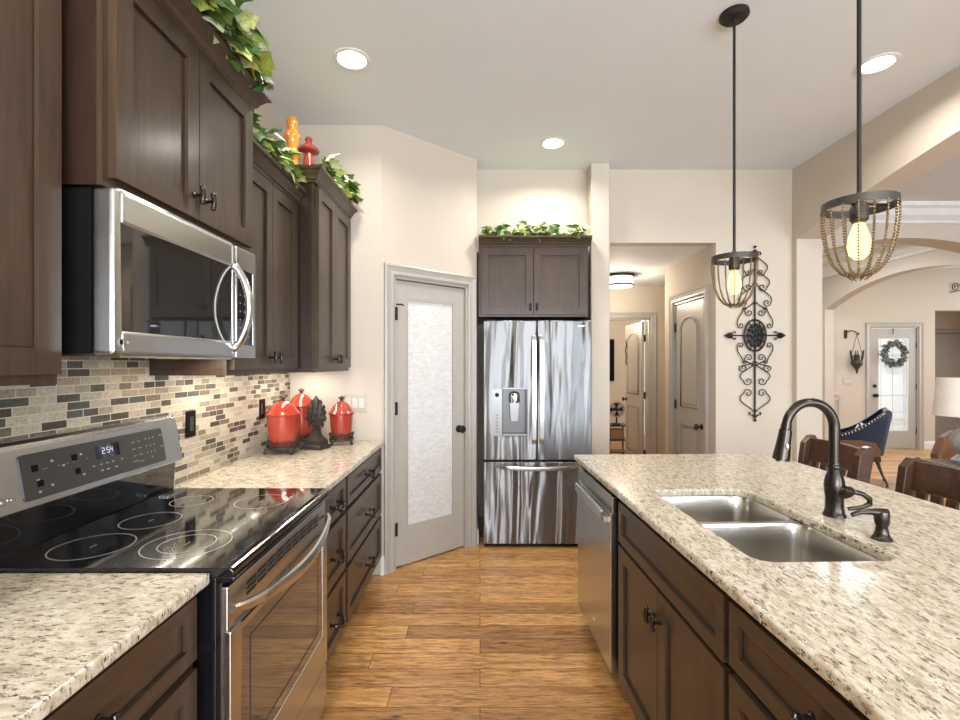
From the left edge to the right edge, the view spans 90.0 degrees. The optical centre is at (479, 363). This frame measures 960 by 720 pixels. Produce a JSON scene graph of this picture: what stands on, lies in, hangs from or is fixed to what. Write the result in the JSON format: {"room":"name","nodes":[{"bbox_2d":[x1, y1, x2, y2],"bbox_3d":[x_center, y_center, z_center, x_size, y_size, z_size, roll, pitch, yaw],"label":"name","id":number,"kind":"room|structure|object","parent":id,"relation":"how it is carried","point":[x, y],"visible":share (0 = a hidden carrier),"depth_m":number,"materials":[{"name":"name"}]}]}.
{"room":"kitchen","nodes":[
{"label":"kitchen","id":0,"kind":"room"},
{"bbox_2d":[254,103,287,145],"bbox_3d":[-1.397,-0.095,0.560,0.205,3.050,8.120,0,0,0],"label":"wall","id":1,"kind":"structure","parent":0,"point":[270,118],"depth_m":2.98,"materials":[{"name":"beige paint"}]},
{"bbox_2d":[0,0,61,385],"bbox_3d":[-1.099,-0.507,0.620,0.381,1.105,0.961,0,0,0],"label":"upper cabinet","id":2,"kind":"object","parent":1,"relation":"attached to","point":[30,30],"visible":1,"depth_m":1.02,"materials":[{"name":"brown wood"}]},
{"bbox_2d":[0,356,289,486],"bbox_3d":[-1.291,0.250,0.977,0.008,0.560,4.554,0,0,0],"label":"backsplash","id":3,"kind":"structure","parent":1,"relation":"attached to","point":[90,391],"depth_m":1.89,"materials":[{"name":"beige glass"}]},
{"bbox_2d":[62,0,271,252],"bbox_3d":[-1.060,-0.742,1.498,0.457,0.635,0.847,0,0,0],"label":"upper cabinet","id":4,"kind":"object","parent":1,"relation":"attached to","point":[154,110],"visible":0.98,"depth_m":1.32,"materials":[{"name":"brown wood"}]},
{"bbox_2d":[62,187,255,359],"bbox_3d":[-1.042,-0.224,1.504,0.475,0.416,0.728,0,0,0],"label":"microwave","id":5,"kind":"object","parent":4,"relation":"attached to","point":[140,279],"visible":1,"depth_m":1.26,"materials":[{"name":"silver metal"}]},
{"bbox_2d":[191,0,275,93],"bbox_3d":[-0.841,-1.115,1.518,0.227,0.241,0.763,0,0,0],"label":"ivy garland","id":6,"kind":"object","parent":4,"relation":"attached to","point":[221,14],"visible":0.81,"depth_m":1.62,"materials":[{"name":"green plant"}]},
{"bbox_2d":[185,410,195,437],"bbox_3d":[-1.282,0.265,2.130,0.009,0.116,0.070,0,0,0],"label":"wall outlet","id":7,"kind":"object","parent":1,"relation":"attached to","point":[190,416],"visible":1,"depth_m":2.12,"materials":[{"name":"black plastic"}]},
{"bbox_2d":[189,416,193,431],"bbox_3d":[-1.280,0.265,2.130,0.005,0.066,0.032,0,0,0],"label":"socket","id":8,"kind":"object","parent":7,"relation":"attached to","point":[191,418],"depth_m":2.13,"materials":[{"name":"black plastic"}]},
{"bbox_2d":[149,138,306,375],"bbox_3d":[-1.107,-0.439,2.217,0.364,0.970,0.699,0,0,0],"label":"upper cabinet","id":9,"kind":"object","parent":1,"relation":"attached to","point":[276,200],"visible":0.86,"depth_m":2.21,"materials":[{"name":"brown wood"}]},
{"bbox_2d":[253,112,306,187],"bbox_3d":[-0.961,-0.978,2.169,0.219,0.202,0.675,0,0,0],"label":"ivy garland","id":10,"kind":"object","parent":9,"relation":"on","point":[282,154],"visible":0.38,"depth_m":2.21,"materials":[{"name":"green plant"}]},
{"bbox_2d":[259,399,264,418],"bbox_3d":[-1.282,0.265,2.830,0.009,0.116,0.070,0,0,0],"label":"wall outlet","id":11,"kind":"object","parent":1,"relation":"attached to","point":[261,401],"visible":0.97,"depth_m":2.81,"materials":[{"name":"black plastic"}]},
{"bbox_2d":[261,403,263,414],"bbox_3d":[-1.280,0.265,2.830,0.005,0.066,0.032,0,0,0],"label":"socket","id":12,"kind":"object","parent":11,"relation":"attached to","point":[262,404],"depth_m":2.82,"materials":[{"name":"black plastic"}]},
{"bbox_2d":[295,164,357,372],"bbox_3d":[-1.058,-0.499,2.878,0.461,1.090,0.737,0,0,0],"label":"upper cabinet","id":13,"kind":"object","parent":1,"relation":"attached to","point":[325,212],"visible":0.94,"depth_m":2.70,"materials":[{"name":"brown wood"}]},
{"bbox_2d":[283,116,301,163],"bbox_3d":[-1.095,-1.210,2.800,0.132,0.468,0.132,0,0,0],"label":"ceramic figurine","id":14,"kind":"object","parent":13,"relation":"on","point":[292,137],"visible":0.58,"depth_m":2.77,"materials":[{"name":"orange ceramic"}]},
{"bbox_2d":[298,136,319,163],"bbox_3d":[-1.060,-1.191,2.970,0.132,0.430,0.132,0,0,0],"label":"ceramic jar","id":15,"kind":"object","parent":13,"relation":"on","point":[307,148],"visible":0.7,"depth_m":2.94,"materials":[{"name":"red ceramic"}]},
{"bbox_2d":[319,153,363,203],"bbox_3d":[-0.861,-1.099,2.957,0.189,0.190,0.558,0,0,0],"label":"ivy garland","id":16,"kind":"object","parent":13,"relation":"on","point":[348,187],"visible":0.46,"depth_m":2.85,"materials":[{"name":"green plant"}]},
{"bbox_2d":[290,125,380,574],"bbox_3d":[-0.978,-0.095,3.302,0.635,3.050,0.096,0,0,0],"label":"wall","id":17,"kind":"structure","parent":0,"point":[359,146],"depth_m":3.25,"materials":[{"name":"beige paint"}]},
{"bbox_2d":[343,395,366,411],"bbox_3d":[-0.848,0.265,3.249,0.162,0.116,0.009,0,0,0],"label":"light switch","id":18,"kind":"object","parent":17,"relation":"attached to","point":[358,403],"visible":0.8,"depth_m":3.25,"materials":[{"name":"white plastic"}]},
{"bbox_2d":[381,125,476,555],"bbox_3d":[-0.379,-0.095,3.570,0.851,3.050,0.100,0,0,-41],"label":"wall","id":19,"kind":"structure","parent":0,"point":[429,190],"depth_m":3.47,"materials":[{"name":"beige paint"}]},
{"bbox_2d":[380,503,478,575],"bbox_3d":[-0.203,1.365,3.792,0.332,0.130,1.415,0,0,28],"label":"baseboard","id":20,"kind":"structure","parent":19,"relation":"attached to","point":[382,561],"depth_m":3.25,"materials":[{"name":"white paint"}]},
{"bbox_2d":[395,280,465,566],"bbox_3d":[-0.355,0.416,3.532,0.628,2.007,0.104,0,0,-41],"label":"door","id":21,"kind":"structure","parent":19,"relation":"in","point":[429,404],"depth_m":3.54,"materials":[{"name":"beige paint"}]},
{"bbox_2d":[384,262,476,574],"bbox_3d":[-0.370,0.371,3.560,0.816,2.118,0.126,0,0,-41],"label":"trim","id":22,"kind":"structure","parent":19,"relation":"attached to","point":[392,272],"depth_m":3.51,"materials":[{"name":"beige paint"}]},
{"bbox_2d":[477,256,482,516],"bbox_3d":[-0.203,-0.095,4.560,2.185,3.050,0.120,0,0,0],"label":"wall","id":23,"kind":"structure","parent":0,"point":[479,326],"depth_m":4.50,"materials":[{"name":"beige paint"}]},
{"bbox_2d":[478,235,591,323],"bbox_3d":[0.428,-0.682,4.089,0.880,0.625,0.762,0,0,0],"label":"upper cabinet","id":24,"kind":"object","parent":23,"relation":"attached to","point":[521,277],"visible":0.99,"depth_m":3.76,"materials":[{"name":"brown wood"}]},
{"bbox_2d":[481,220,592,240],"bbox_3d":[0.436,-1.029,3.774,0.915,0.187,0.214,0,0,0],"label":"ivy garland","id":25,"kind":"object","parent":24,"relation":"on","point":[500,229],"visible":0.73,"depth_m":3.75,"materials":[{"name":"green plant"}]},
{"bbox_2d":[235,0,959,267],"bbox_3d":[4.150,-1.660,3.100,11.300,0.080,13.200,0,0,0],"label":"ceiling","id":26,"kind":"structure","parent":0,"point":[626,84],"depth_m":2.69,"materials":[{"name":"white paint"}]},
{"bbox_2d":[333,47,370,70],"bbox_3d":[-0.680,-1.615,2.550,0.196,0.008,0.196,0,0,0],"label":"recessed light","id":27,"kind":"object","parent":26,"relation":"in","point":[348,58],"visible":1,"depth_m":2.54,"materials":[{"name":"white paint"}]},
{"bbox_2d":[540,137,566,149],"bbox_3d":[0.535,-1.615,3.520,0.196,0.008,0.196,0,0,0],"label":"recessed light","id":28,"kind":"object","parent":26,"relation":"in","point":[551,143],"visible":1,"depth_m":3.52,"materials":[{"name":"white paint"}]},
{"bbox_2d":[711,4,758,308],"bbox_3d":[1.176,-0.939,2.220,0.194,1.362,0.194,0,0,-28],"label":"pendant light","id":29,"kind":"object","parent":26,"relation":"hanging from","point":[734,15],"visible":1,"depth_m":2.21,"materials":[{"name":"black metal"}]},
{"bbox_2d":[728,257,739,270],"bbox_3d":[1.176,-0.464,2.220,0.048,0.058,0.048,0,0,-17],"label":"socket","id":30,"kind":"object","parent":29,"relation":"attached to","point":[731,265],"depth_m":2.20,"materials":[{"name":"grey metal"}]},
{"bbox_2d":[822,244,879,261],"bbox_3d":[4.300,-1.595,6.600,1.900,0.050,2.000,0,0,0],"label":"trim","id":31,"kind":"structure","parent":26,"relation":"attached to","point":[840,252],"depth_m":6.94,"materials":[{"name":"white paint"}]},
{"bbox_2d":[820,0,901,280],"bbox_3d":[1.165,-0.939,1.475,0.194,1.362,0.194,0,0,6],"label":"pendant light","id":32,"kind":"object","parent":26,"relation":"hanging from","point":[859,244],"visible":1,"depth_m":1.46,"materials":[{"name":"black metal"}]},
{"bbox_2d":[849,201,868,223],"bbox_3d":[1.165,-0.464,1.475,0.048,0.058,0.048,0,0,-6],"label":"socket","id":33,"kind":"object","parent":32,"relation":"attached to","point":[864,206],"depth_m":1.46,"materials":[{"name":"grey metal"}]},
{"bbox_2d":[854,52,900,75],"bbox_3d":[2.144,-1.615,2.590,0.196,0.008,0.196,0,0,0],"label":"recessed light","id":34,"kind":"object","parent":26,"relation":"in","point":[881,62],"visible":0.84,"depth_m":2.58,"materials":[{"name":"white paint"}]},
{"bbox_2d":[582,163,641,454],"bbox_3d":[1.895,-0.095,6.275,2.010,3.050,4.850,0,0,0],"label":"wall","id":35,"kind":"structure","parent":0,"point":[598,174],"depth_m":3.85,"materials":[{"name":"beige paint"}]},
{"bbox_2d":[610,339,613,380],"bbox_3d":[2.130,-0.070,8.590,0.540,0.750,0.020,0,0,0],"label":"picture frame","id":36,"kind":"object","parent":35,"relation":"attached to","point":[611,340],"visible":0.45,"depth_m":8.58,"materials":[{"name":"black plastic"}]},
{"bbox_2d":[622,322,645,453],"bbox_3d":[2.155,0.429,6.692,0.167,1.978,0.736,0,0,0],"label":"door","id":37,"kind":"structure","parent":35,"relation":"in","point":[635,338],"depth_m":6.62,"materials":[{"name":"beige paint"}]},
{"bbox_2d":[625,340,626,364],"bbox_3d":[2.129,-0.169,6.992,0.039,0.364,0.024,0,0,13],"label":"door hanging","id":38,"kind":"structure","parent":37,"relation":"hanging from","point":[625,340],"depth_m":6.98,"materials":[{"name":"grey metal"}]},
{"bbox_2d":[477,170,791,460],"bbox_3d":[1.288,-0.095,4.060,2.624,3.050,0.120,0,0,0],"label":"wall","id":39,"kind":"structure","parent":0,"point":[648,207],"depth_m":4.00,"materials":[{"name":"beige paint"}]},
{"bbox_2d":[724,245,785,421],"bbox_3d":[2.282,-0.252,3.980,0.508,1.464,0.058,0,0,0],"label":"wall cross","id":40,"kind":"object","parent":39,"relation":"attached to","point":[755,335],"visible":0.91,"depth_m":3.98,"materials":[{"name":"black metal"}]},
{"bbox_2d":[610,286,664,453],"bbox_3d":[1.921,0.210,6.260,1.757,2.440,0.120,0,0,0],"label":"wall","id":41,"kind":"structure","parent":0,"point":[635,298],"depth_m":6.20,"materials":[{"name":"beige paint"}]},
{"bbox_2d":[610,312,656,453],"bbox_3d":[1.810,0.381,6.237,0.936,2.098,0.126,0,0,0],"label":"trim","id":42,"kind":"structure","parent":41,"relation":"attached to","point":[650,317],"depth_m":6.19,"materials":[{"name":"beige paint"}]},
{"bbox_2d":[319,436,959,719],"bbox_3d":[4.150,1.460,3.100,11.300,0.060,13.200,0,0,0],"label":"floor","id":43,"kind":"structure","parent":0,"point":[479,632],"depth_m":2.45,"materials":[{"name":"brown wood"}]},
{"bbox_2d":[42,597,196,719],"bbox_3d":[-0.957,0.989,0.640,0.646,0.882,1.080,0,0,0],"label":"base cabinet","id":44,"kind":"object","parent":43,"relation":"on","point":[156,678],"visible":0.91,"depth_m":1.01,"materials":[{"name":"brown wood"}]},
{"bbox_2d":[0,573,209,719],"bbox_3d":[-0.977,0.531,0.641,0.618,0.030,1.102,0,0,0],"label":"countertop","id":45,"kind":"structure","parent":44,"relation":"on","point":[59,631],"depth_m":0.96,"materials":[{"name":"beige stone"}]},
{"bbox_2d":[0,415,330,719],"bbox_3d":[-0.922,0.819,1.575,0.726,1.222,0.770,0,0,0],"label":"range","id":46,"kind":"object","parent":43,"relation":"on","point":[103,498],"visible":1,"depth_m":1.44,"materials":[{"name":"silver metal"}]},
{"bbox_2d":[0,488,329,576],"bbox_3d":[-0.946,0.518,1.575,0.669,0.024,0.770,0,0,0],"label":"cooktop","id":47,"kind":"object","parent":46,"relation":"in","point":[218,532],"depth_m":1.42,"materials":[{"name":"black glass"}]},
{"bbox_2d":[324,478,345,663],"bbox_3d":[-0.947,0.989,2.173,0.671,0.882,0.414,0,0,0],"label":"base cabinet","id":48,"kind":"object","parent":43,"relation":"on","point":[335,504],"visible":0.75,"depth_m":2.21,"materials":[{"name":"brown wood"}]},
{"bbox_2d":[343,448,380,622],"bbox_3d":[-0.947,0.989,2.815,0.671,0.882,0.862,0,0,0],"label":"base cabinet","id":49,"kind":"object","parent":43,"relation":"on","point":[363,484],"visible":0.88,"depth_m":2.73,"materials":[{"name":"brown wood"}]},
{"bbox_2d":[174,440,384,489],"bbox_3d":[-0.966,0.531,2.608,0.641,0.030,1.287,0,0,0],"label":"countertop","id":50,"kind":"structure","parent":49,"relation":"on","point":[325,468],"depth_m":2.37,"materials":[{"name":"beige stone"}]},
{"bbox_2d":[263,395,301,454],"bbox_3d":[-1.150,0.348,2.800,0.200,0.339,0.200,0,0,0],"label":"canister","id":51,"kind":"object","parent":50,"relation":"on","point":[282,417],"visible":1,"depth_m":2.73,"materials":[{"name":"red ceramic"}]},
{"bbox_2d":[266,415,298,446],"bbox_3d":[-1.150,0.388,2.800,0.178,0.180,0.178,0,0,0],"label":"jar","id":52,"kind":"object","parent":51,"relation":"on","point":[282,430],"depth_m":2.73,"materials":[{"name":"red ceramic"}]},
{"bbox_2d":[290,388,311,441],"bbox_3d":[-1.150,0.335,3.090,0.170,0.364,0.170,0,0,-29],"label":"canister","id":53,"kind":"object","parent":50,"relation":"on","point":[301,400],"visible":0.37,"depth_m":3.03,"materials":[{"name":"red ceramic"}]},
{"bbox_2d":[296,407,311,438],"bbox_3d":[-1.150,0.375,3.090,0.151,0.205,0.151,0,0,-29],"label":"jar","id":54,"kind":"object","parent":53,"relation":"on","point":[304,431],"depth_m":3.03,"materials":[{"name":"red ceramic"}]},
{"bbox_2d":[302,395,330,449],"bbox_3d":[-1.000,0.352,2.930,0.147,0.326,0.109,0,0,18],"label":"finial ornament","id":55,"kind":"object","parent":50,"relation":"on","point":[316,412],"visible":1,"depth_m":2.91,"materials":[{"name":"metal"}]},
{"bbox_2d":[328,396,354,445],"bbox_3d":[-0.893,0.360,3.095,0.168,0.313,0.168,0,0,-17],"label":"canister","id":56,"kind":"object","parent":50,"relation":"on","point":[341,413],"visible":1,"depth_m":3.04,"materials":[{"name":"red ceramic"}]},
{"bbox_2d":[329,414,352,438],"bbox_3d":[-0.893,0.400,3.095,0.149,0.155,0.149,0,0,-17],"label":"jar","id":57,"kind":"object","parent":56,"relation":"on","point":[341,425],"depth_m":3.04,"materials":[{"name":"red ceramic"}]},
{"bbox_2d":[483,320,590,545],"bbox_3d":[0.444,0.543,4.058,0.838,1.773,0.804,0,0,0],"label":"refrigerator","id":58,"kind":"object","parent":43,"relation":"on","point":[537,374],"visible":0.96,"depth_m":3.73,"materials":[{"name":"silver metal"}]},
{"bbox_2d":[574,465,620,672],"bbox_3d":[0.830,0.994,2.360,0.624,0.872,0.600,0,0,-2],"label":"dishwasher","id":59,"kind":"object","parent":43,"relation":"on","point":[598,542],"visible":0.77,"depth_m":2.23,"materials":[{"name":"silver metal"}]},
{"bbox_2d":[610,423,624,453],"bbox_3d":[2.130,1.185,7.500,0.320,0.490,0.300,0,0,0],"label":"table","id":60,"kind":"object","parent":43,"relation":"on","point":[622,425],"visible":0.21,"depth_m":7.43,"materials":[{"name":"brown wood"}]},
{"bbox_2d":[610,428,623,438],"bbox_3d":[2.120,1.088,7.490,0.200,0.150,0.200,0,0,0],"label":"basket","id":61,"kind":"object","parent":60,"relation":"on","point":[615,433],"visible":0.76,"depth_m":7.39,"materials":[{"name":"brown wicker"}]},
{"bbox_2d":[610,402,624,424],"bbox_3d":[2.120,0.761,7.440,0.186,0.357,0.164,0,0,-41],"label":"decorative sculpture","id":62,"kind":"object","parent":60,"relation":"on","point":[616,410],"visible":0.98,"depth_m":7.43,"materials":[{"name":"black metal"}]},
{"bbox_2d":[618,501,734,719],"bbox_3d":[0.871,0.989,1.574,0.659,0.882,0.824,0,0,-2],"label":"base cabinet","id":63,"kind":"object","parent":43,"relation":"on","point":[673,619],"visible":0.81,"depth_m":1.51,"materials":[{"name":"brown wood"}]},
{"bbox_2d":[729,601,869,719],"bbox_3d":[0.885,0.989,0.824,0.671,0.882,0.670,0,0,-2],"label":"base cabinet","id":64,"kind":"object","parent":43,"relation":"on","point":[769,681],"visible":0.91,"depth_m":0.99,"materials":[{"name":"brown wood"}]},
{"bbox_2d":[574,454,959,719],"bbox_3d":[1.135,0.531,1.547,1.130,0.030,2.420,0,0,-2],"label":"countertop","id":65,"kind":"structure","parent":64,"relation":"on","point":[884,634],"depth_m":1.18,"materials":[{"name":"beige stone"}]},
{"bbox_2d":[662,496,881,561],"bbox_3d":[0.908,0.653,1.618,0.450,0.214,0.775,0,0,-2],"label":"sink","id":66,"kind":"object","parent":65,"relation":"in","point":[759,531],"visible":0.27,"depth_m":1.64,"materials":[{"name":"grey metal"}]},
{"bbox_2d":[772,398,872,518],"bbox_3d":[1.146,0.316,1.621,0.299,0.401,0.090,0,0,0],"label":"faucet","id":67,"kind":"object","parent":65,"relation":"on","point":[836,490],"visible":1,"depth_m":1.62,"materials":[{"name":"brown metal"}]},
{"bbox_2d":[850,508,892,542],"bbox_3d":[1.150,0.470,1.412,0.116,0.092,0.052,0,0,0],"label":"soap dispenser","id":68,"kind":"object","parent":65,"relation":"on","point":[881,516],"visible":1,"depth_m":1.40,"materials":[{"name":"brown metal"}]},
{"bbox_2d":[798,434,874,483],"bbox_3d":[1.807,0.932,2.735,0.524,0.997,0.470,0,0,0],"label":"counter stool","id":69,"kind":"object","parent":43,"relation":"on","point":[813,451],"visible":0.21,"depth_m":2.68,"materials":[{"name":"brown wood"}]},
{"bbox_2d":[840,407,892,487],"bbox_3d":[4.660,0.981,5.855,0.532,0.898,0.514,0,0,36],"label":"armchair","id":70,"kind":"object","parent":43,"relation":"on","point":[874,432],"visible":0.79,"depth_m":5.61,"materials":[{"name":"blue fabric"}]},
{"bbox_2d":[895,456,959,509],"bbox_3d":[1.807,0.932,2.040,0.524,0.997,0.470,0,0,0],"label":"counter stool","id":71,"kind":"object","parent":43,"relation":"on","point":[916,478],"visible":0.24,"depth_m":2.16,"materials":[{"name":"brown wood"}]},
{"bbox_2d":[921,459,959,505],"bbox_3d":[3.750,1.050,3.190,1.300,0.760,0.420,0,0,0],"label":"console table","id":72,"kind":"object","parent":43,"relation":"on","point":[946,462],"visible":0.02,"depth_m":3.30,"materials":[{"name":"brown wood"}]},
{"bbox_2d":[932,377,959,463],"bbox_3d":[3.285,0.361,3.240,0.344,0.618,0.344,0,0,0],"label":"table lamp","id":73,"kind":"object","parent":72,"relation":"on","point":[946,401],"visible":1,"depth_m":3.23,"materials":[{"name":"fabric"}]},
{"bbox_2d":[930,430,956,458],"bbox_3d":[4.206,1.004,3.955,0.515,0.853,0.625,0,0,-10],"label":"leather chair","id":74,"kind":"object","parent":43,"relation":"on","point":[942,448],"visible":0.2,"depth_m":4.14,"materials":[{"name":"brown leather"}]},
{"bbox_2d":[610,246,708,285],"bbox_3d":[1.921,-1.050,6.560,1.757,0.080,4.880,0,0,0],"label":"ceiling","id":75,"kind":"structure","parent":0,"point":[648,264],"depth_m":4.64,"materials":[{"name":"white paint"}]},
{"bbox_2d":[610,272,634,288],"bbox_3d":[1.585,-0.935,5.450,0.330,0.150,0.330,0,0,0],"label":"flush ceiling light","id":76,"kind":"object","parent":75,"relation":"attached to","point":[620,280],"visible":0.83,"depth_m":5.32,"materials":[{"name":"white glass"}]},
{"bbox_2d":[665,247,708,453],"bbox_3d":[2.382,0.210,4.610,0.835,2.440,0.980,0,0,0],"label":"wall","id":77,"kind":"structure","parent":0,"point":[691,272],"depth_m":4.75,"materials":[{"name":"beige paint"}]},
{"bbox_2d":[674,298,702,453],"bbox_3d":[1.994,0.416,4.538,0.167,2.003,0.636,0,0,0],"label":"door","id":78,"kind":"structure","parent":77,"relation":"in","point":[688,326],"depth_m":4.51,"materials":[{"name":"beige paint"}]},
{"bbox_2d":[669,284,708,453],"bbox_3d":[2.002,0.371,4.530,0.126,2.118,0.816,0,0,0],"label":"trim","id":79,"kind":"structure","parent":77,"relation":"attached to","point":[700,292],"depth_m":4.52,"materials":[{"name":"beige paint"}]},
{"bbox_2d":[644,268,959,447],"bbox_3d":[6.305,-0.095,8.785,6.990,3.050,1.430,0,0,0],"label":"wall","id":80,"kind":"structure","parent":0,"point":[915,296],"depth_m":8.07,"materials":[{"name":"beige paint"}]},
{"bbox_2d":[834,393,840,421],"bbox_3d":[5.950,0.875,8.057,0.200,0.790,0.025,0,0,0],"label":"trim","id":81,"kind":"structure","parent":80,"relation":"attached to","point":[835,394],"depth_m":8.05,"materials":[{"name":"beige paint"}]},
{"bbox_2d":[843,378,852,384],"bbox_3d":[6.180,0.290,8.066,0.162,0.116,0.009,0,0,0],"label":"light switch","id":82,"kind":"object","parent":80,"relation":"attached to","point":[846,381],"visible":1,"depth_m":8.06,"materials":[{"name":"white plastic"}]},
{"bbox_2d":[844,330,863,373],"bbox_3d":[6.248,-0.200,7.985,0.256,0.740,0.184,0,0,0],"label":"wall lantern","id":83,"kind":"object","parent":80,"relation":"attached to","point":[856,363],"visible":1,"depth_m":7.98,"materials":[{"name":"black metal"}]},
{"bbox_2d":[871,329,916,447],"bbox_3d":[6.975,0.415,8.079,0.790,2.016,0.111,0,0,0],"label":"door","id":84,"kind":"structure","parent":80,"relation":"in","point":[894,389],"depth_m":8.09,"materials":[{"name":"beige paint"}]},
{"bbox_2d":[879,339,908,368],"bbox_3d":[6.936,-0.174,8.040,0.488,0.508,0.165,0,0,0],"label":"wreath","id":85,"kind":"object","parent":84,"relation":"hanging from","point":[890,362],"visible":1,"depth_m":8.02,"materials":[{"name":"green plant"}]},
{"bbox_2d":[866,322,923,448],"bbox_3d":[6.965,0.366,8.107,0.966,2.128,0.126,0,0,0],"label":"trim","id":86,"kind":"structure","parent":80,"relation":"attached to","point":[919,326],"depth_m":8.06,"materials":[{"name":"beige paint"}]},
{"bbox_2d":[924,441,934,448],"bbox_3d":[4.245,1.365,6.013,7.841,0.130,2.663,0,0,-21],"label":"baseboard","id":87,"kind":"structure","parent":80,"relation":"attached to","point":[927,444],"depth_m":8.06,"materials":[{"name":"white paint"}]},
{"bbox_2d":[950,283,959,292],"bbox_3d":[8.139,-1.278,8.050,0.521,0.167,0.012,0,0,0],"label":"wall ornament","id":88,"kind":"object","parent":80,"relation":"attached to","point":[954,283],"visible":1,"depth_m":8.05,"materials":[{"name":"black metal"}]},
{"bbox_2d":[792,65,959,466],"bbox_3d":[2.705,-0.095,0.360,0.210,3.050,7.520,0,0,0],"label":"wall","id":89,"kind":"structure","parent":0,"point":[918,134],"depth_m":3.49,"materials":[{"name":"beige paint"}]},
{"bbox_2d":[822,249,959,439],"bbox_3d":[5.775,-0.095,6.610,0.150,3.050,2.920,0,0,0],"label":"wall","id":90,"kind":"structure","parent":0,"point":[837,289],"depth_m":7.59,"materials":[{"name":"beige paint"}]},
{"bbox_2d":[822,244,936,277],"bbox_3d":[4.300,-1.525,6.610,2.800,0.190,2.920,0,0,0],"label":"ceiling","id":91,"kind":"structure","parent":90,"relation":"attached to","point":[900,251],"depth_m":6.76,"materials":[{"name":"white paint"}]},
{"bbox_2d":[822,224,959,252],"bbox_3d":[6.305,-0.095,5.025,6.990,3.050,0.250,0,0,0],"label":"wall","id":92,"kind":"structure","parent":0,"point":[939,236],"depth_m":4.90,"materials":[{"name":"beige paint"}]},
{"bbox_2d":[847,201,959,223],"bbox_3d":[6.255,-1.525,1.450,6.890,0.190,6.900,0,0,0],"label":"trim","id":93,"kind":"structure","parent":92,"relation":"attached to","point":[913,212],"depth_m":4.82,"materials":[{"name":"white paint"}]},
{"bbox_2d":[935,311,959,333],"bbox_3d":[8.675,-0.095,9.560,2.250,3.050,0.120,0,0,0],"label":"wall","id":94,"kind":"structure","parent":0,"point":[943,319],"depth_m":9.50,"materials":[{"name":"beige paint"}]},
{"bbox_2d":[935,329,959,435],"bbox_3d":[9.125,0.371,9.535,0.906,2.118,0.130,0,0,0],"label":"trim","id":95,"kind":"structure","parent":94,"relation":"attached to","point":[947,346],"depth_m":9.47,"materials":[{"name":"beige paint"}]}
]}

